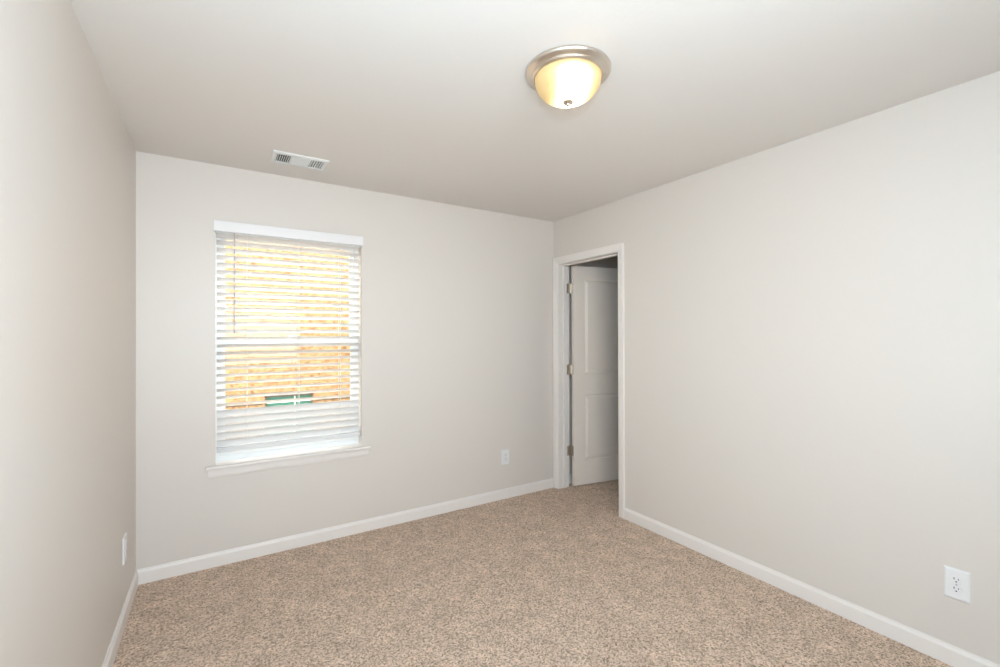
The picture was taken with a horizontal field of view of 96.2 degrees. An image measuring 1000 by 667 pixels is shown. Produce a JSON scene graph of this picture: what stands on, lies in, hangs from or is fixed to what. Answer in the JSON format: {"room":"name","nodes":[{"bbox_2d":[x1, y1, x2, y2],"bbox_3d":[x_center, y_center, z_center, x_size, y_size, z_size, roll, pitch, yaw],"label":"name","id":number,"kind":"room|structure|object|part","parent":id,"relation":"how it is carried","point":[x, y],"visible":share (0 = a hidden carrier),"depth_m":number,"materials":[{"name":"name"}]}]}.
{"room":"empty bedroom","nodes":[
{"label":"empty bedroom","id":0,"kind":"room"},
{"bbox_2d":[0,0,135,666],"bbox_3d":[-1.151,0.183,0.950,0.160,2.440,3.940,0,0,-32],"label":"wall","id":1,"kind":"structure","parent":0,"point":[68,153],"depth_m":1.31,"materials":[{"name":"beige paint"}]},
{"bbox_2d":[102,570,137,666],"bbox_3d":[-1.075,1.362,0.992,0.013,0.083,3.620,0,0,-32],"label":"baseboard","id":2,"kind":"structure","parent":1,"relation":"attached to","point":[109,660],"depth_m":2.08,"materials":[{"name":"white paint"}]},
{"bbox_2d":[123,533,126,564],"bbox_3d":[-1.843,1.058,2.206,0.011,0.128,0.079,0,0,-32],"label":"wall outlet","id":3,"kind":"object","parent":1,"relation":"attached to","point":[125,535],"visible":1,"depth_m":2.19,"materials":[{"name":"white plastic"}]},
{"bbox_2d":[136,151,617,569],"bbox_3d":[-0.127,0.191,3.832,4.650,2.440,0.160,0,0,-32],"label":"wall","id":4,"kind":"structure","parent":0,"point":[455,308],"depth_m":3.23,"materials":[{"name":"beige paint"}]},
{"bbox_2d":[206,232,370,477],"bbox_3d":[-1.385,0.104,3.007,0.983,1.536,0.192,0,0,-32],"label":"window","id":5,"kind":"structure","parent":4,"relation":"in","point":[280,456],"depth_m":2.94,"materials":[{"name":"white plastic"}]},
{"bbox_3d":[-1.429,-0.276,3.073,0.835,0.715,0.027,0,0,-32],"label":"sash","id":6,"kind":"part","parent":5,"relation":"part of","materials":[{"name":"white plastic"}]},
{"bbox_3d":[-1.411,0.399,3.045,0.835,0.745,0.027,0,0,-32],"label":"sash","id":7,"kind":"part","parent":5,"relation":"part of","materials":[{"name":"white plastic"}]},
{"bbox_2d":[214,220,362,452],"bbox_3d":[-1.368,0.023,2.972,0.891,1.413,0.096,0,0,-32],"label":"window blind","id":8,"kind":"object","parent":5,"relation":"attached to","point":[223,229],"visible":1,"depth_m":2.96,"materials":[{"name":"white plastic"}]},
{"bbox_3d":[-1.606,0.042,2.846,0.002,1.321,0.056,0,0,-32],"label":"ladder cord","id":9,"kind":"part","parent":8,"relation":"part of","materials":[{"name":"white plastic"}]},
{"bbox_3d":[-1.375,0.716,2.988,0.865,0.027,0.050,0,0,-32],"label":"rail","id":10,"kind":"part","parent":8,"relation":"part of","materials":[{"name":"white plastic"}]},
{"bbox_3d":[-1.350,0.042,3.007,0.002,1.321,0.056,0,0,-32],"label":"ladder cord","id":11,"kind":"part","parent":8,"relation":"part of","materials":[{"name":"white fabric"}]},
{"bbox_3d":[-1.126,0.042,3.148,0.002,1.321,0.056,0,0,-32],"label":"ladder cord","id":12,"kind":"part","parent":8,"relation":"part of","materials":[{"name":"white fabric"}]},
{"bbox_2d":[137,478,553,584],"bbox_3d":[-0.770,1.369,3.317,3.012,0.083,0.013,0,0,-32],"label":"baseboard","id":13,"kind":"structure","parent":4,"relation":"attached to","point":[189,565],"depth_m":3.03,"materials":[{"name":"white paint"}]},
{"bbox_2d":[501,449,508,464],"bbox_3d":[0.047,1.056,3.836,0.079,0.128,0.011,0,0,-32],"label":"wall outlet","id":14,"kind":"object","parent":4,"relation":"attached to","point":[504,453],"visible":1,"depth_m":3.83,"materials":[{"name":"white plastic"}]},
{"bbox_2d":[113,479,952,666],"bbox_3d":[0.813,1.463,2.195,4.810,0.120,3.960,0,0,-32],"label":"floor","id":15,"kind":"structure","parent":0,"point":[551,577],"depth_m":2.32,"materials":[{"name":"beige carpet"}]},
{"bbox_2d":[70,0,999,221],"bbox_3d":[0.811,-1.097,2.196,4.810,0.120,3.940,0,0,-32],"label":"ceiling","id":16,"kind":"structure","parent":0,"point":[430,100],"depth_m":1.83,"materials":[{"name":"white paint"}]},
{"bbox_2d":[270,150,328,170],"bbox_3d":[-1.195,-1.026,2.674,0.301,0.010,0.188,0,0,-32],"label":"ceiling vent","id":17,"kind":"object","parent":16,"relation":"in","point":[281,157],"visible":1,"depth_m":2.66,"materials":[{"name":"white metal"}]},
{"bbox_2d":[526,45,610,107],"bbox_3d":[0.268,-0.967,1.769,0.333,0.141,0.333,0,0,-32],"label":"ceiling light","id":18,"kind":"object","parent":16,"relation":"attached to","point":[565,76],"visible":1,"depth_m":1.68,"materials":[{"name":"white glass"}]},
{"bbox_3d":[0.268,-0.963,1.769,0.260,0.094,0.260,0,0,-32],"label":"lamp shade","id":19,"kind":"part","parent":18,"relation":"part of","materials":[{"name":"beige glass"}]},
{"bbox_2d":[554,71,999,664],"bbox_3d":[1.514,0.182,2.633,0.121,2.440,3.620,0,0,-32],"label":"wall","id":20,"kind":"structure","parent":0,"point":[812,322],"depth_m":2.25,"materials":[{"name":"beige paint"}]},
{"bbox_2d":[553,242,624,518],"bbox_3d":[0.776,0.352,3.802,0.156,2.112,0.864,0,0,-32],"label":"door frame","id":21,"kind":"structure","parent":20,"relation":"attached to","point":[561,264],"depth_m":4.08,"materials":[{"name":"white paint"}]},
{"bbox_2d":[567,266,618,485],"bbox_3d":[0.971,0.388,4.251,0.757,2.019,0.159,0,0,-22],"label":"door","id":22,"kind":"structure","parent":21,"relation":"attached to","point":[593,369],"depth_m":4.20,"materials":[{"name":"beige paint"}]},
{"bbox_2d":[624,508,999,666],"bbox_3d":[1.687,1.359,2.235,0.013,0.083,2.773,0,0,-32],"label":"baseboard","id":23,"kind":"structure","parent":20,"relation":"attached to","point":[954,656],"depth_m":2.27,"materials":[{"name":"white paint"}]},
{"bbox_2d":[944,565,969,603],"bbox_3d":[1.913,1.052,1.878,0.011,0.128,0.079,0,0,-32],"label":"wall outlet","id":24,"kind":"object","parent":20,"relation":"attached to","point":[956,581],"visible":1,"depth_m":1.88,"materials":[{"name":"white plastic"}]},
{"bbox_2d":[951,585,961,593],"bbox_3d":[1.910,1.072,1.877,0.004,0.028,0.034,0,0,-32],"label":"receptacle","id":25,"kind":"object","parent":24,"relation":"attached to","point":[955,589],"depth_m":1.88,"materials":[{"name":"white plastic"}]},
{"bbox_2d":[951,576,961,584],"bbox_3d":[1.910,1.033,1.877,0.004,0.028,0.034,0,0,-32],"label":"receptacle","id":26,"kind":"object","parent":24,"relation":"attached to","point":[955,580],"depth_m":1.88,"materials":[{"name":"white plastic"}]},
{"label":"outside","id":27,"kind":"structure","parent":0,"visible":0},
{"bbox_3d":[-1.956,1.949,6.121,32.000,0.150,38.000,0,0,-32],"label":"ground","id":28,"kind":"structure","parent":27,"visible":0},
{"bbox_2d":[225,240,349,438],"bbox_3d":[-2.435,-0.051,5.942,15.000,3.850,0.210,0,0,-32],"label":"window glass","id":29,"kind":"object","parent":28,"relation":"on","point":[240,385],"visible":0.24,"depth_m":5.65,"materials":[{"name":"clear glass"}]},
{"bbox_3d":[-2.683,1.119,5.704,0.515,0.650,0.004,0,0,-32],"label":"pane","id":30,"kind":"part","parent":29,"relation":"part of","materials":[{"name":"glass"}]}
]}

